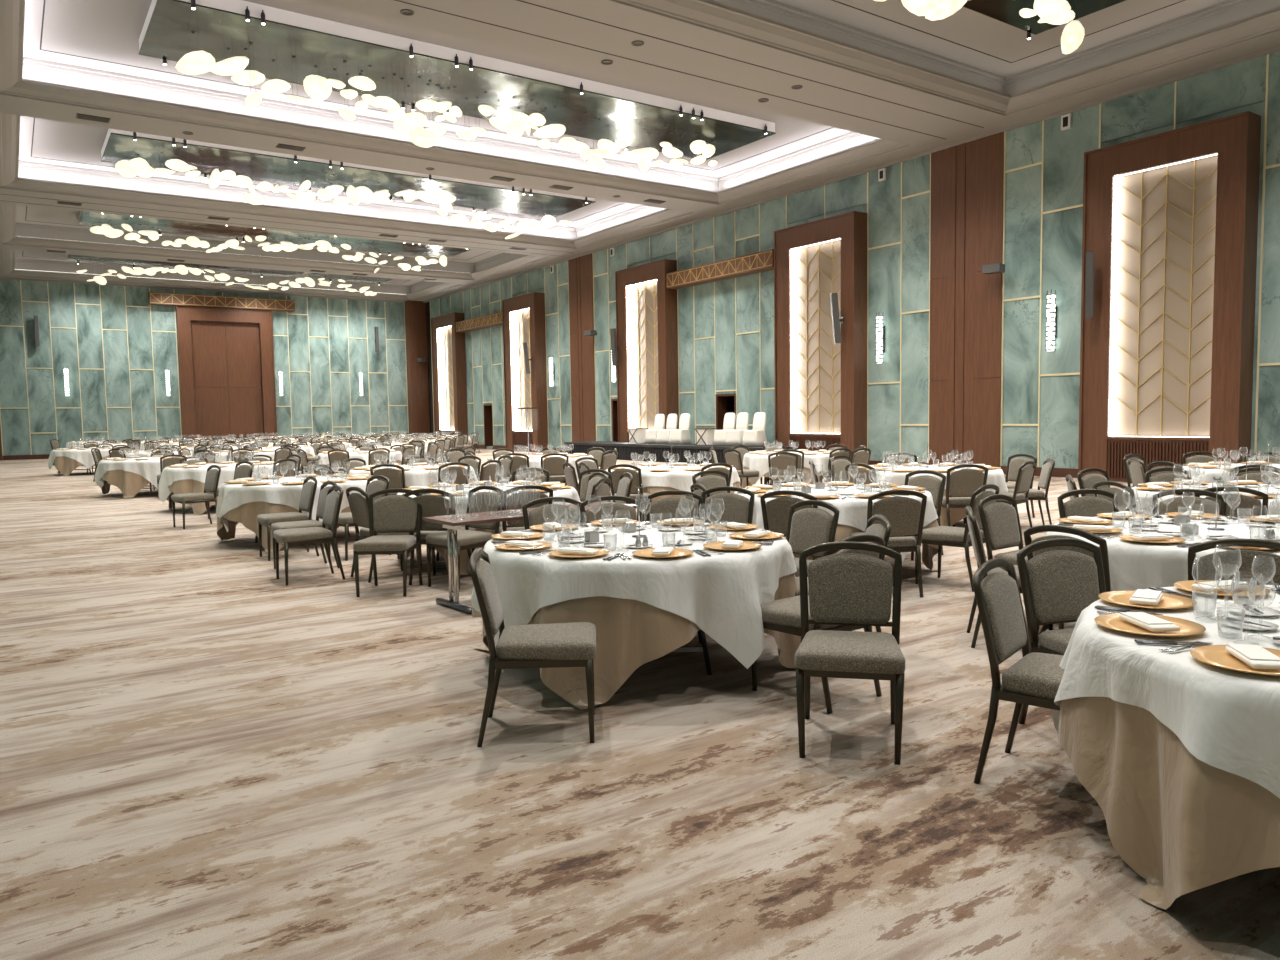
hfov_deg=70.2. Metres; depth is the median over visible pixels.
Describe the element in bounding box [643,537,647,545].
salt shaker
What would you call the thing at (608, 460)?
banquet chair
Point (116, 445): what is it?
banquet chair
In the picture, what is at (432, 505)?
banquet chair
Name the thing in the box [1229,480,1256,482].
folded napkin
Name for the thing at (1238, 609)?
bread plate
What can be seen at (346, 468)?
banquet chair
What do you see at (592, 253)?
trim
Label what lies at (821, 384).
wall niche
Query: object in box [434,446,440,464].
banquet chair
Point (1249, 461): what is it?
folded napkin
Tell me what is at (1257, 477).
banquet chair
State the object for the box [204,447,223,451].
banquet chair
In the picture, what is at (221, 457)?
tablecloth
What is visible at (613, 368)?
wall sconce
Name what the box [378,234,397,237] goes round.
ceiling vent
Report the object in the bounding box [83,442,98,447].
banquet chair
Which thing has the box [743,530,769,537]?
folded napkin
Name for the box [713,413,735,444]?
covered chair
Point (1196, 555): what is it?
wine glass
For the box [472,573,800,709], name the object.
underlay
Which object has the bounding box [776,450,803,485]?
banquet chair
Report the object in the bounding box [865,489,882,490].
bread plate
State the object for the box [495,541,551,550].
charger plate
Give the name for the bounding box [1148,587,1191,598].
table knife
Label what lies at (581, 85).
track spotlight
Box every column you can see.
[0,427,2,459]
[404,301,429,435]
[568,253,595,441]
[929,132,1003,466]
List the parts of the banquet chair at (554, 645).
leg, frame, backrest, leg, seat frame, seat, leg, leg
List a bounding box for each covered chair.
[644,414,664,442]
[656,414,676,443]
[669,413,691,443]
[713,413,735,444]
[725,412,748,445]
[742,412,766,445]
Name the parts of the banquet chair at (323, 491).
leg, seat, leg, backrest, frame, leg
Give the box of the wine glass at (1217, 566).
[1215,566,1239,617]
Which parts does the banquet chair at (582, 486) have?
backrest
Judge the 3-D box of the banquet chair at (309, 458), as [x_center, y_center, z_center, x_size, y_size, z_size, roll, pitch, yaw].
[-9.139,-0.611,25.717,0.569,0.880,0.482,0,4,12]
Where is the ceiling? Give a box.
[0,0,1279,300]
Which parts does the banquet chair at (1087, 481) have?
backrest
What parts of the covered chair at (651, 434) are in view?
seat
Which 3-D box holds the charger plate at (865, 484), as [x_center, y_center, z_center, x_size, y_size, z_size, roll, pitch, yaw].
[2.408,0.057,9.092,0.330,0.017,0.330,-4,5,-35]
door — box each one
[175,306,276,438]
[483,404,492,448]
[611,399,617,440]
[716,393,735,429]
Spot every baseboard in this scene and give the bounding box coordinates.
[3,454,49,459]
[474,445,1077,477]
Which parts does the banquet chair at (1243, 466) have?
backrest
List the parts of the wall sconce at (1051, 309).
plate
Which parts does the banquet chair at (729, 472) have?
frame, backrest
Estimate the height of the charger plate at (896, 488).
0.017 m
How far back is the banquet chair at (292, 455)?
16.88 m
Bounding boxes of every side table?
[627,428,647,443]
[695,428,717,445]
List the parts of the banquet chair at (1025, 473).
seat, seat frame, frame, backrest, leg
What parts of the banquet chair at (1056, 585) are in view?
leg, seat frame, seat, frame, backrest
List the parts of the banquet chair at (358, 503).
leg, backrest, frame, leg, seat, leg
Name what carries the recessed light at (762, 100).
in the ceiling
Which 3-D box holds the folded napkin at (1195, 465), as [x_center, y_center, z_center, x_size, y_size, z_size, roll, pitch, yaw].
[6.874,-0.171,11.075,0.210,0.020,0.095,1,5,30]
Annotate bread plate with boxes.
[558,538,584,542]
[560,533,583,537]
[583,528,608,532]
[583,542,610,547]
[625,543,652,548]
[657,527,680,530]
[665,540,692,545]
[683,530,707,534]
[687,535,713,539]
[838,492,855,494]
[855,487,871,488]
[860,491,875,492]
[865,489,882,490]
[1129,526,1159,530]
[1131,522,1158,525]
[1156,531,1187,535]
[1157,520,1174,523]
[1185,487,1204,489]
[1199,520,1228,523]
[1205,535,1237,539]
[1221,618,1278,630]
[1227,606,1279,616]
[1242,485,1261,486]
[1244,523,1275,526]
[1253,535,1279,540]
[1264,492,1279,494]
[1270,636,1279,643]
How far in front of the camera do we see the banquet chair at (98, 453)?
23.41 m
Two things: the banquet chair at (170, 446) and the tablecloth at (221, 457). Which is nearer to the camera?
the tablecloth at (221, 457)
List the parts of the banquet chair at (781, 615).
leg, seat, seat frame, leg, frame, backrest, leg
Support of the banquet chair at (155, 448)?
on the floor
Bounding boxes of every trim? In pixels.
[0,45,1279,302]
[0,280,408,455]
[3,0,1184,283]
[430,54,1279,466]
[568,253,596,440]
[928,131,1005,466]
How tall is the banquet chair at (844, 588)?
0.880 m
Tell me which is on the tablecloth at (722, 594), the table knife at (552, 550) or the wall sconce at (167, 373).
the table knife at (552, 550)
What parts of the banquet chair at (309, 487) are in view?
leg, leg, seat, backrest, frame, leg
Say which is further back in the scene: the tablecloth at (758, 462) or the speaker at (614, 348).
the speaker at (614, 348)
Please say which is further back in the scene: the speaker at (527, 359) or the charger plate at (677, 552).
the speaker at (527, 359)
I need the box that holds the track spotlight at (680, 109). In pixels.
[679,105,682,115]
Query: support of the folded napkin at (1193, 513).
on the charger plate at (1206, 515)
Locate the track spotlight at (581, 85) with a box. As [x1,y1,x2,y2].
[580,82,582,93]
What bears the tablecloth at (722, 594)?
on the underlay at (630, 634)
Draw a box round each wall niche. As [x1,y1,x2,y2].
[431,312,467,435]
[502,292,547,451]
[615,259,678,441]
[774,211,866,457]
[1078,111,1260,481]
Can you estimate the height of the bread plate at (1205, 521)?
0.012 m
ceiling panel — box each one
[66,254,391,282]
[79,211,470,257]
[101,128,595,217]
[139,0,775,159]
[963,0,1125,34]
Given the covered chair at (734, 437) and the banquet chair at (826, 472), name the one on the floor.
the banquet chair at (826, 472)
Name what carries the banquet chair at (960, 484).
on the floor
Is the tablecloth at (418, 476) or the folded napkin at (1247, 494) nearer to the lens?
the folded napkin at (1247, 494)
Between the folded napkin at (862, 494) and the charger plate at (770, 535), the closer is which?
the charger plate at (770, 535)
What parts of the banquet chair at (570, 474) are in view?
backrest, frame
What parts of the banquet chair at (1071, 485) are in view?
backrest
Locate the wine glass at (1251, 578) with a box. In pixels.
[1248,578,1275,637]
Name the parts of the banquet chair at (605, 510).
backrest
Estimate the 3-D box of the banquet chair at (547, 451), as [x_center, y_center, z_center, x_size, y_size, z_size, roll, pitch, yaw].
[-1.824,-0.221,18.559,0.482,0.880,0.569,-1,4,-3]
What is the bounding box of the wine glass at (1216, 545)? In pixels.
[1213,545,1241,604]
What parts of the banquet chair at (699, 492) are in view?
backrest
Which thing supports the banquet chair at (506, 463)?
on the floor
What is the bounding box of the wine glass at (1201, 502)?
[1200,502,1218,540]
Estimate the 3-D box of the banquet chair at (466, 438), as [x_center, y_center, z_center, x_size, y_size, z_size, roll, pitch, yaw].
[-7.095,-1.359,35.809,0.482,0.880,0.569,2,5,33]
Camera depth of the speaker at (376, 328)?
48.29 m
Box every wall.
[0,279,407,456]
[426,302,733,441]
[430,51,1279,468]
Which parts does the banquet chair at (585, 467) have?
backrest, frame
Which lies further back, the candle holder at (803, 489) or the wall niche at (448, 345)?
the wall niche at (448, 345)
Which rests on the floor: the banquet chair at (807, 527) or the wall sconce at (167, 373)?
the banquet chair at (807, 527)
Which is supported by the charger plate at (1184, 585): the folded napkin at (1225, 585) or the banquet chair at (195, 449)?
the folded napkin at (1225, 585)
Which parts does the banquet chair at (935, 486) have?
backrest, frame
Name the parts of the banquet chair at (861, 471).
backrest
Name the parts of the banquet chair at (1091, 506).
backrest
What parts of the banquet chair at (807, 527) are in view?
seat, backrest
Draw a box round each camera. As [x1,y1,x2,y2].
[417,358,426,361]
[584,330,596,335]
[982,263,1004,274]
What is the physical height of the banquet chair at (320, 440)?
0.880 m
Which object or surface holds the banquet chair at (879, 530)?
on the floor
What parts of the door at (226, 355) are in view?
panel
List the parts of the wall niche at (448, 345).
silk panel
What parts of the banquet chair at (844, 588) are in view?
leg, leg, seat frame, seat, backrest, frame, leg, leg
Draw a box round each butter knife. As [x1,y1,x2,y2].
[1157,531,1184,532]
[1226,617,1271,626]
[1242,604,1263,613]
[1247,523,1274,524]
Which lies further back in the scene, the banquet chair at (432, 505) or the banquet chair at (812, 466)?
the banquet chair at (812, 466)
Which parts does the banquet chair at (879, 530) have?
seat, backrest, leg, frame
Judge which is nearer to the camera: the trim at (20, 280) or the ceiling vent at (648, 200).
the ceiling vent at (648, 200)
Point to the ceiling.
(829, 42)
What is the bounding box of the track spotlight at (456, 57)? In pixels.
[455,54,458,66]
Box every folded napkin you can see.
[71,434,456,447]
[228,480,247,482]
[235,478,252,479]
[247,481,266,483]
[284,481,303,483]
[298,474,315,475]
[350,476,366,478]
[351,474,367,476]
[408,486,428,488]
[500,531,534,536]
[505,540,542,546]
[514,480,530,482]
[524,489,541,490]
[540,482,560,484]
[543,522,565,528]
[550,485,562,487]
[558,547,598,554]
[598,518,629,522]
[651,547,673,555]
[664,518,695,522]
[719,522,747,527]
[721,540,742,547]
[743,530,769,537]
[747,488,760,491]
[752,484,771,487]
[785,482,803,484]
[810,493,833,496]
[828,481,848,483]
[860,493,875,495]
[870,482,892,485]
[895,469,912,470]
[897,486,918,488]
[1067,516,1103,522]
[1073,525,1111,530]
[1113,511,1135,516]
[1119,612,1179,631]
[1129,589,1163,604]
[1130,534,1173,539]
[1145,482,1169,484]
[1147,485,1164,488]
[1182,480,1198,482]
[1182,510,1203,516]
[1189,463,1208,464]
[1191,580,1250,591]
[1195,465,1214,466]
[1225,644,1279,669]
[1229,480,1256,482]
[1242,493,1256,496]
[1247,461,1265,462]
[1255,515,1279,519]
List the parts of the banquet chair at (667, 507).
backrest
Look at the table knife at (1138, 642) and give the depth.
2.86 m
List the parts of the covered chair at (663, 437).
seat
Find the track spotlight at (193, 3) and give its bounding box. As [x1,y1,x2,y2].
[191,0,195,9]
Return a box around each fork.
[1097,611,1152,613]
[1159,641,1202,650]
[1167,643,1212,652]
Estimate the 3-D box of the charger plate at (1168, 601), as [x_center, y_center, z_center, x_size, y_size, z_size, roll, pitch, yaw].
[1.933,0.463,3.474,0.330,0.017,0.330,-4,5,-35]
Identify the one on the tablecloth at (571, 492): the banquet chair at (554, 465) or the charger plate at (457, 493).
the charger plate at (457, 493)
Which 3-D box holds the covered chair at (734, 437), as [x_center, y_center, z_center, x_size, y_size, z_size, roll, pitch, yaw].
[2.940,-1.529,27.245,0.605,0.983,0.590,3,6,43]
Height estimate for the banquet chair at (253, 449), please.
0.880 m
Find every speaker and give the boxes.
[34,316,39,346]
[375,327,378,351]
[523,342,531,373]
[610,328,617,365]
[830,293,843,343]
[1085,252,1094,318]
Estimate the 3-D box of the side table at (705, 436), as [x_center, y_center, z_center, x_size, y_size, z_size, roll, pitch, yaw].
[2.063,-1.333,28.169,0.500,0.529,0.600,-4,5,-40]
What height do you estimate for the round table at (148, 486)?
0.744 m
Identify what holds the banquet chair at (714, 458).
on the floor
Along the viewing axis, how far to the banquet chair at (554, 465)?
15.64 m
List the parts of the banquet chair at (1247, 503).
backrest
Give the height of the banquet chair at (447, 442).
0.880 m
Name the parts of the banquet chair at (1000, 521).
frame, backrest, seat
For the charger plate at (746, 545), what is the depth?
5.09 m
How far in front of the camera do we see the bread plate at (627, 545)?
5.17 m
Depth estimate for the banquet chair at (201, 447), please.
24.03 m
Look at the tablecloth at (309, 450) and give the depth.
25.88 m
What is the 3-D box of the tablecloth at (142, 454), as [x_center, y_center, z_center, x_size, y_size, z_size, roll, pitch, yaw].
[-13.001,-0.478,24.336,1.902,0.577,1.946,0,4,13]
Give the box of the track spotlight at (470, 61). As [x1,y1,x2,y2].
[469,57,472,69]
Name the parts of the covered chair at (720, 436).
seat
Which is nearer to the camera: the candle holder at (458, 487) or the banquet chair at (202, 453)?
the candle holder at (458, 487)
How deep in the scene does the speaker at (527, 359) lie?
38.51 m
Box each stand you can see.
[517,407,538,454]
[632,485,646,537]
[827,457,836,490]
[1207,477,1224,529]
[1244,454,1249,481]
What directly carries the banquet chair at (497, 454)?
on the floor
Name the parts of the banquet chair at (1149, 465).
backrest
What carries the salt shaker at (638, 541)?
on the tablecloth at (722, 594)
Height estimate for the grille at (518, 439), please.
0.735 m
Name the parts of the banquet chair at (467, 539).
leg, seat frame, seat, leg, leg, backrest, frame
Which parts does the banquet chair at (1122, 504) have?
backrest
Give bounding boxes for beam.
[148,292,294,311]
[456,312,502,332]
[666,249,773,288]
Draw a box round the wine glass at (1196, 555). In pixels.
[1192,555,1222,620]
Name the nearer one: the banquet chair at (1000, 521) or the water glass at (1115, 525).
the water glass at (1115, 525)
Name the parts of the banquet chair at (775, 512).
frame, backrest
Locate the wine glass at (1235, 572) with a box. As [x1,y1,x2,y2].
[1230,572,1265,644]
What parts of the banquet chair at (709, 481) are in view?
backrest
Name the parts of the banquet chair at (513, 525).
seat, backrest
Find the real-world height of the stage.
0.545 m
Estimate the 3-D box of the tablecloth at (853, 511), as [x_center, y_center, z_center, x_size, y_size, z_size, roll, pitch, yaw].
[1.839,0.396,8.694,1.959,0.580,1.938,1,5,26]
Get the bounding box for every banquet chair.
[50,439,59,449]
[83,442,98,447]
[91,448,97,481]
[92,444,112,471]
[95,448,101,462]
[106,445,128,458]
[109,449,125,457]
[116,446,133,450]
[144,441,158,450]
[150,451,173,490]
[152,448,172,455]
[156,439,168,442]
[157,445,175,449]
[157,454,186,495]
[171,465,220,528]
[179,441,193,445]
[180,448,190,455]
[180,456,207,464]
[182,443,198,446]
[193,445,204,455]
[195,450,210,459]
[197,446,207,453]
[202,452,215,463]
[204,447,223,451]
[206,461,253,518]
[207,440,214,446]
[210,444,222,449]
[222,442,236,445]
[222,445,232,451]
[231,449,253,462]
[243,446,261,450]
[247,455,271,461]
[256,440,268,446]
[257,476,318,560]
[271,481,338,568]
[273,442,289,446]
[273,459,296,476]
[273,485,344,585]
[274,447,289,462]
[281,444,298,450]
[286,454,300,475]
[290,448,309,474]
[291,441,307,445]
[297,449,327,473]
[304,443,328,473]
[307,461,318,473]
[310,442,321,455]
[313,464,334,475]
[316,438,327,442]
[316,446,334,454]
[327,440,341,446]
[327,449,349,472]
[327,475,390,560]
[329,445,340,449]
[334,443,345,449]
[337,439,349,442]
[342,458,365,473]
[346,438,359,446]
[346,487,421,582]
[353,489,422,596]
[355,445,374,450]
[368,448,389,464]
[370,464,404,495]
[376,441,390,445]
[390,445,404,453]
[395,438,408,442]
[400,443,415,449]
[401,447,415,464]
[403,489,474,585]
[405,456,433,464]
[409,440,424,455]
[410,441,422,455]
[414,442,437,461]
[416,445,422,458]
[422,439,444,462]
[426,486,504,591]
[427,436,437,439]
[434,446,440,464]
[438,462,469,484]
[440,439,453,455]
[441,437,457,462]
[444,438,450,461]
[445,449,464,462]
[450,435,464,448]
[458,456,480,479]
[459,434,468,444]
[460,434,475,455]
[462,447,474,452]
[464,450,480,470]
[464,453,501,479]
[466,433,479,452]
[468,548,595,746]
[478,455,512,482]
[479,460,501,482]
[492,448,513,459]
[499,485,552,532]
[503,453,529,481]
[512,468,549,482]
[522,497,580,529]
[539,447,561,453]
[541,453,568,484]
[563,463,610,501]
[575,457,598,479]
[578,469,610,501]
[579,462,610,500]
[580,495,641,523]
[585,472,606,500]
[585,472,632,515]
[585,478,610,516]
[587,447,605,468]
[600,450,617,469]
[608,464,650,503]
[645,490,702,520]
[686,463,732,500]
[690,483,709,518]
[692,470,729,495]
[701,486,754,523]
[710,447,740,481]
[723,449,761,487]
[731,445,766,485]
[752,534,885,713]
[760,490,834,560]
[763,444,785,484]
[768,452,798,485]
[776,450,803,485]
[786,500,839,576]
[795,514,890,631]
[795,541,904,764]
[809,460,818,483]
[818,448,850,481]
[827,444,847,451]
[828,455,852,480]
[830,448,870,481]
[845,463,876,484]
[849,490,926,596]
[884,452,916,464]
[904,470,945,560]
[915,484,999,591]
[942,464,987,529]
[965,506,1063,647]
[973,558,1064,783]
[978,494,1048,628]
[997,461,1034,527]
[1005,454,1036,517]
[1008,458,1054,524]
[1016,538,1105,723]
[1024,525,1115,636]
[1057,489,1118,517]
[1065,475,1078,498]
[1077,468,1109,496]
[1093,481,1136,513]
[1123,454,1146,487]
[1128,458,1145,486]
[1145,467,1191,483]
[1147,461,1183,477]
[1152,489,1226,515]
[1182,451,1218,465]
[1188,538,1279,584]
[1195,486,1268,516]
[1229,465,1279,480]
[1232,467,1279,483]
[1244,452,1279,463]
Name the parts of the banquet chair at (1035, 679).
leg, frame, backrest, leg, seat frame, seat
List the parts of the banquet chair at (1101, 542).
backrest, frame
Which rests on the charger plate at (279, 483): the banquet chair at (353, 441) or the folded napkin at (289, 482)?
the folded napkin at (289, 482)
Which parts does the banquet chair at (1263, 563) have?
backrest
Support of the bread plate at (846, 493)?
on the tablecloth at (853, 511)
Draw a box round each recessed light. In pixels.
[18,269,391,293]
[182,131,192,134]
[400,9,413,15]
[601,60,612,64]
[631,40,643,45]
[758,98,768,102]
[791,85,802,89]
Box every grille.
[440,432,454,435]
[512,433,532,449]
[791,437,839,450]
[1108,442,1206,477]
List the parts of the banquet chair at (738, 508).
backrest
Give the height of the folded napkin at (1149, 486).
0.020 m
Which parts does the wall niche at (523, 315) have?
silk panel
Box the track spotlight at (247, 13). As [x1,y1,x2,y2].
[245,6,249,20]
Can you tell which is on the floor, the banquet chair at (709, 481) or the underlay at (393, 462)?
the banquet chair at (709, 481)
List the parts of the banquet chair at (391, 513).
leg, leg, seat, seat frame, backrest, frame, leg, leg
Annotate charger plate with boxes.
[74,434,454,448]
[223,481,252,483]
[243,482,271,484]
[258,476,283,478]
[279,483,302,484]
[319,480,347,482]
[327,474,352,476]
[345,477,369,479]
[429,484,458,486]
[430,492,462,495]
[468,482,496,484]
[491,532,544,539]
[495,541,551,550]
[508,481,536,484]
[529,524,578,530]
[536,483,565,485]
[544,486,571,488]
[548,548,608,557]
[591,520,637,525]
[632,548,693,557]
[648,469,670,471]
[656,519,703,525]
[703,541,761,550]
[708,523,758,530]
[729,531,783,539]
[746,486,778,488]
[753,489,770,492]
[756,493,788,496]
[778,483,809,486]
[816,495,839,498]
[825,483,854,485]
[854,494,891,497]
[865,484,897,486]
[891,487,925,489]
[902,463,924,465]
[1057,518,1113,524]
[1071,526,1122,533]
[1094,613,1205,635]
[1097,513,1151,518]
[1098,591,1196,608]
[1119,534,1185,543]
[1135,487,1176,490]
[1138,483,1176,486]
[1165,512,1221,518]
[1171,481,1209,484]
[1174,580,1270,596]
[1189,466,1219,467]
[1190,645,1279,675]
[1207,462,1233,464]
[1226,481,1262,484]
[1228,546,1273,550]
[1236,493,1275,497]
[1244,516,1279,522]
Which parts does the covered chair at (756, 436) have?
seat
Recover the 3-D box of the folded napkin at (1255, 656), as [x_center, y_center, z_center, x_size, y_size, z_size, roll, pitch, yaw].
[1.779,0.509,2.625,0.095,0.020,0.210,0,4,14]
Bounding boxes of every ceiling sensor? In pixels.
[550,265,553,273]
[610,248,613,256]
[878,168,885,181]
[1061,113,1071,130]
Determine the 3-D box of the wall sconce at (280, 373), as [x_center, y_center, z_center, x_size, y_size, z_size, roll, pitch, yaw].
[-18.077,-4.892,45.809,0.201,1.320,0.220,-4,5,-35]
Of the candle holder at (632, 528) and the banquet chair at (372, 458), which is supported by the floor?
the banquet chair at (372, 458)
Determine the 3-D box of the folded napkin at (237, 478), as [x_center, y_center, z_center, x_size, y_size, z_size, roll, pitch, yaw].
[-5.008,-0.013,11.520,0.095,0.020,0.210,1,4,23]
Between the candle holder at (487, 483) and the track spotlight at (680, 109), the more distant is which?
the track spotlight at (680, 109)
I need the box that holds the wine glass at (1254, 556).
[1251,556,1275,608]
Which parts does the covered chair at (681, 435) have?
seat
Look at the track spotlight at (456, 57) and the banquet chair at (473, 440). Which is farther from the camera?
the banquet chair at (473, 440)
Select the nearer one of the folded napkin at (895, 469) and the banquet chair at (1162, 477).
the banquet chair at (1162, 477)
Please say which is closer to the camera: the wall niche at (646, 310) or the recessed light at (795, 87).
the recessed light at (795, 87)
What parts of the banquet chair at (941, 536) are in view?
leg, leg, seat, seat frame, leg, frame, backrest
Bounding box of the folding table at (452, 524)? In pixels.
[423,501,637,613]
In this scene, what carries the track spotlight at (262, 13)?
attached to the ceiling panel at (217, 25)
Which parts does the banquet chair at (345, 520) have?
seat frame, seat, leg, backrest, frame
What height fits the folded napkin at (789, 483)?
0.020 m
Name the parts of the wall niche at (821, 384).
silk panel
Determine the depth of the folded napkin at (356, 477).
11.39 m
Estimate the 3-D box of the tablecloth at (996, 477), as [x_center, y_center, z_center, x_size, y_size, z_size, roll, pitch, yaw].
[3.724,0.142,11.884,1.923,0.586,1.946,0,4,14]
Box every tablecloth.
[48,448,111,468]
[66,441,107,448]
[72,444,126,447]
[95,457,198,487]
[125,450,191,457]
[140,441,172,448]
[142,443,197,450]
[158,463,278,501]
[181,446,237,454]
[215,451,276,461]
[216,476,376,531]
[258,446,314,456]
[291,443,350,448]
[317,451,401,464]
[346,446,417,453]
[349,465,477,486]
[391,443,427,452]
[397,483,580,524]
[471,521,796,668]
[493,454,593,479]
[605,465,740,500]
[735,484,937,564]
[743,451,828,484]
[870,465,1007,492]
[1045,515,1279,590]
[1052,585,1279,797]
[1128,483,1279,514]
[1182,464,1279,482]
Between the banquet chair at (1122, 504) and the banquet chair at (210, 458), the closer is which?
the banquet chair at (1122, 504)
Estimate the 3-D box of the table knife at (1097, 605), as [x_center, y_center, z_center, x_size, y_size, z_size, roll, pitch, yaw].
[1.792,0.478,3.332,0.017,0.007,0.225,-5,6,-44]
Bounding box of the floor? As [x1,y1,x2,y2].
[0,449,1279,959]
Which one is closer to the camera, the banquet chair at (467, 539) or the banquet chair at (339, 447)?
the banquet chair at (467, 539)
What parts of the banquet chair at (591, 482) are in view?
backrest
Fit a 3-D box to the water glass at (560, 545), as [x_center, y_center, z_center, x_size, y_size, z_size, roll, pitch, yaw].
[-0.438,0.339,5.239,0.078,0.090,0.078,-4,5,-35]
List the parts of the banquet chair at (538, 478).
backrest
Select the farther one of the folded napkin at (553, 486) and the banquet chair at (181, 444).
the banquet chair at (181, 444)
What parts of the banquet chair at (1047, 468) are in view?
seat, seat frame, leg, backrest, frame, leg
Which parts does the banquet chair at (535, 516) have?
backrest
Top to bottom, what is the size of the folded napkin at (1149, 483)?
0.020 m
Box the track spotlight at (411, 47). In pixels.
[409,44,412,56]
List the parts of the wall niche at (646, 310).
silk panel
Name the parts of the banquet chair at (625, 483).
backrest, frame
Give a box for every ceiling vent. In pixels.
[46,250,65,252]
[57,201,81,205]
[76,113,109,122]
[167,259,184,261]
[207,216,229,220]
[276,144,305,150]
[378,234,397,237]
[428,239,445,242]
[490,176,514,181]
[509,247,525,249]
[549,185,572,189]
[644,199,665,203]
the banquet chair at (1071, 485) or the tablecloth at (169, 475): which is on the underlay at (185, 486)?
the tablecloth at (169, 475)
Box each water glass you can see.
[557,531,569,546]
[601,515,612,528]
[603,534,616,550]
[650,514,661,527]
[704,527,717,542]
[1112,512,1125,526]
[1128,518,1142,533]
[1180,523,1195,539]
[1192,589,1217,616]
[1217,607,1244,638]
[1233,579,1256,604]
[1237,508,1250,522]
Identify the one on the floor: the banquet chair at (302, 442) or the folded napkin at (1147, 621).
the banquet chair at (302, 442)
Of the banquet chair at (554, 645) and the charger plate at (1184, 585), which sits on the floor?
the banquet chair at (554, 645)
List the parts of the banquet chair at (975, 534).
leg, leg, frame, backrest, seat, leg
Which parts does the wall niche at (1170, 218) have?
silk panel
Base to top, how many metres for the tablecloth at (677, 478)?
0.579 m
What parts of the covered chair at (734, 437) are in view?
seat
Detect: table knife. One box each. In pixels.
[491,541,506,542]
[520,550,552,553]
[1094,606,1129,611]
[1097,605,1161,614]
[1134,639,1212,643]
[1136,641,1208,645]
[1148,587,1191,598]
[1155,587,1195,597]
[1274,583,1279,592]
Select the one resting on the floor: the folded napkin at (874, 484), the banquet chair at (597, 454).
the banquet chair at (597, 454)
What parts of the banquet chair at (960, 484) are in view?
leg, seat frame, seat, backrest, frame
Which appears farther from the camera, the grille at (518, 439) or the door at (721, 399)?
the grille at (518, 439)
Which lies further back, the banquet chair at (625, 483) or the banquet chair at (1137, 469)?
the banquet chair at (1137, 469)
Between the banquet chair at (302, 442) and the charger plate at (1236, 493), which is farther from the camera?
the banquet chair at (302, 442)
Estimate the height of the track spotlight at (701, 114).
0.233 m
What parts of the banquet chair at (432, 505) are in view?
leg, frame, backrest, leg, seat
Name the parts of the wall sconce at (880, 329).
plate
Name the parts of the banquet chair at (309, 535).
leg, leg, seat, seat frame, leg, backrest, frame, leg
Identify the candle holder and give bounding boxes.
[455,485,463,490]
[484,481,491,485]
[584,531,598,542]
[622,522,635,532]
[801,486,810,492]
[815,482,824,488]
[1174,515,1189,524]
[1182,523,1198,535]
[1216,481,1226,486]
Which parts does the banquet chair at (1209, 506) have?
backrest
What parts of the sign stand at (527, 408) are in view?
sign frame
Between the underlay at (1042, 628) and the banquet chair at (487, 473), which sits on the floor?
the banquet chair at (487, 473)
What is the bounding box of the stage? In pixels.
[564,441,798,465]
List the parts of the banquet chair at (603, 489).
frame, backrest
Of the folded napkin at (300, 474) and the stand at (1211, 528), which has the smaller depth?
the stand at (1211, 528)
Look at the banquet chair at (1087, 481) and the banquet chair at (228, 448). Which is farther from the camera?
the banquet chair at (228, 448)
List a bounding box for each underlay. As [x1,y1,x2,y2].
[53,455,109,475]
[97,470,150,497]
[166,479,217,514]
[217,501,350,551]
[327,460,400,473]
[396,525,494,574]
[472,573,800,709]
[608,481,740,509]
[742,466,822,488]
[793,519,938,570]
[935,489,966,525]
[1026,620,1048,637]
[1058,697,1279,909]
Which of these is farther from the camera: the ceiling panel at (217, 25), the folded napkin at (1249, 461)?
the ceiling panel at (217, 25)
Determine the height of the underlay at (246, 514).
0.739 m
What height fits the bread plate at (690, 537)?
0.012 m
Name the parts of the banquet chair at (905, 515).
seat, backrest, frame, seat frame, leg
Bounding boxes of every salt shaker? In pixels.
[635,537,640,546]
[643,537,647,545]
[1264,530,1271,538]
[1269,529,1274,538]
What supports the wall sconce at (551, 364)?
attached to the wall at (1240, 87)
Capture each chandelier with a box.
[76,258,376,295]
[90,219,446,272]
[115,153,573,238]
[175,31,716,171]
[874,0,1083,53]
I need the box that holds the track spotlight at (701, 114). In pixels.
[700,110,703,119]
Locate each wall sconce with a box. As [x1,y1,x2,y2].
[63,368,69,395]
[165,368,170,395]
[278,370,283,395]
[359,372,362,395]
[548,355,554,386]
[611,353,616,381]
[875,313,884,362]
[1045,289,1056,350]
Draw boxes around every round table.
[75,468,94,474]
[143,485,157,488]
[255,527,349,542]
[436,551,439,560]
[672,630,711,674]
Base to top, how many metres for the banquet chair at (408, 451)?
0.880 m
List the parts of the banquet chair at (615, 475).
backrest, seat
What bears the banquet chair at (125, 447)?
on the floor
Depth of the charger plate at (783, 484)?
9.31 m
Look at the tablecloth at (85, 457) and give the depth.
26.88 m
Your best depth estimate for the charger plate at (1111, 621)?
3.07 m
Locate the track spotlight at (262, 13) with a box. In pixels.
[261,10,264,24]
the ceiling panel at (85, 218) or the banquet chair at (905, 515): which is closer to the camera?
the banquet chair at (905, 515)

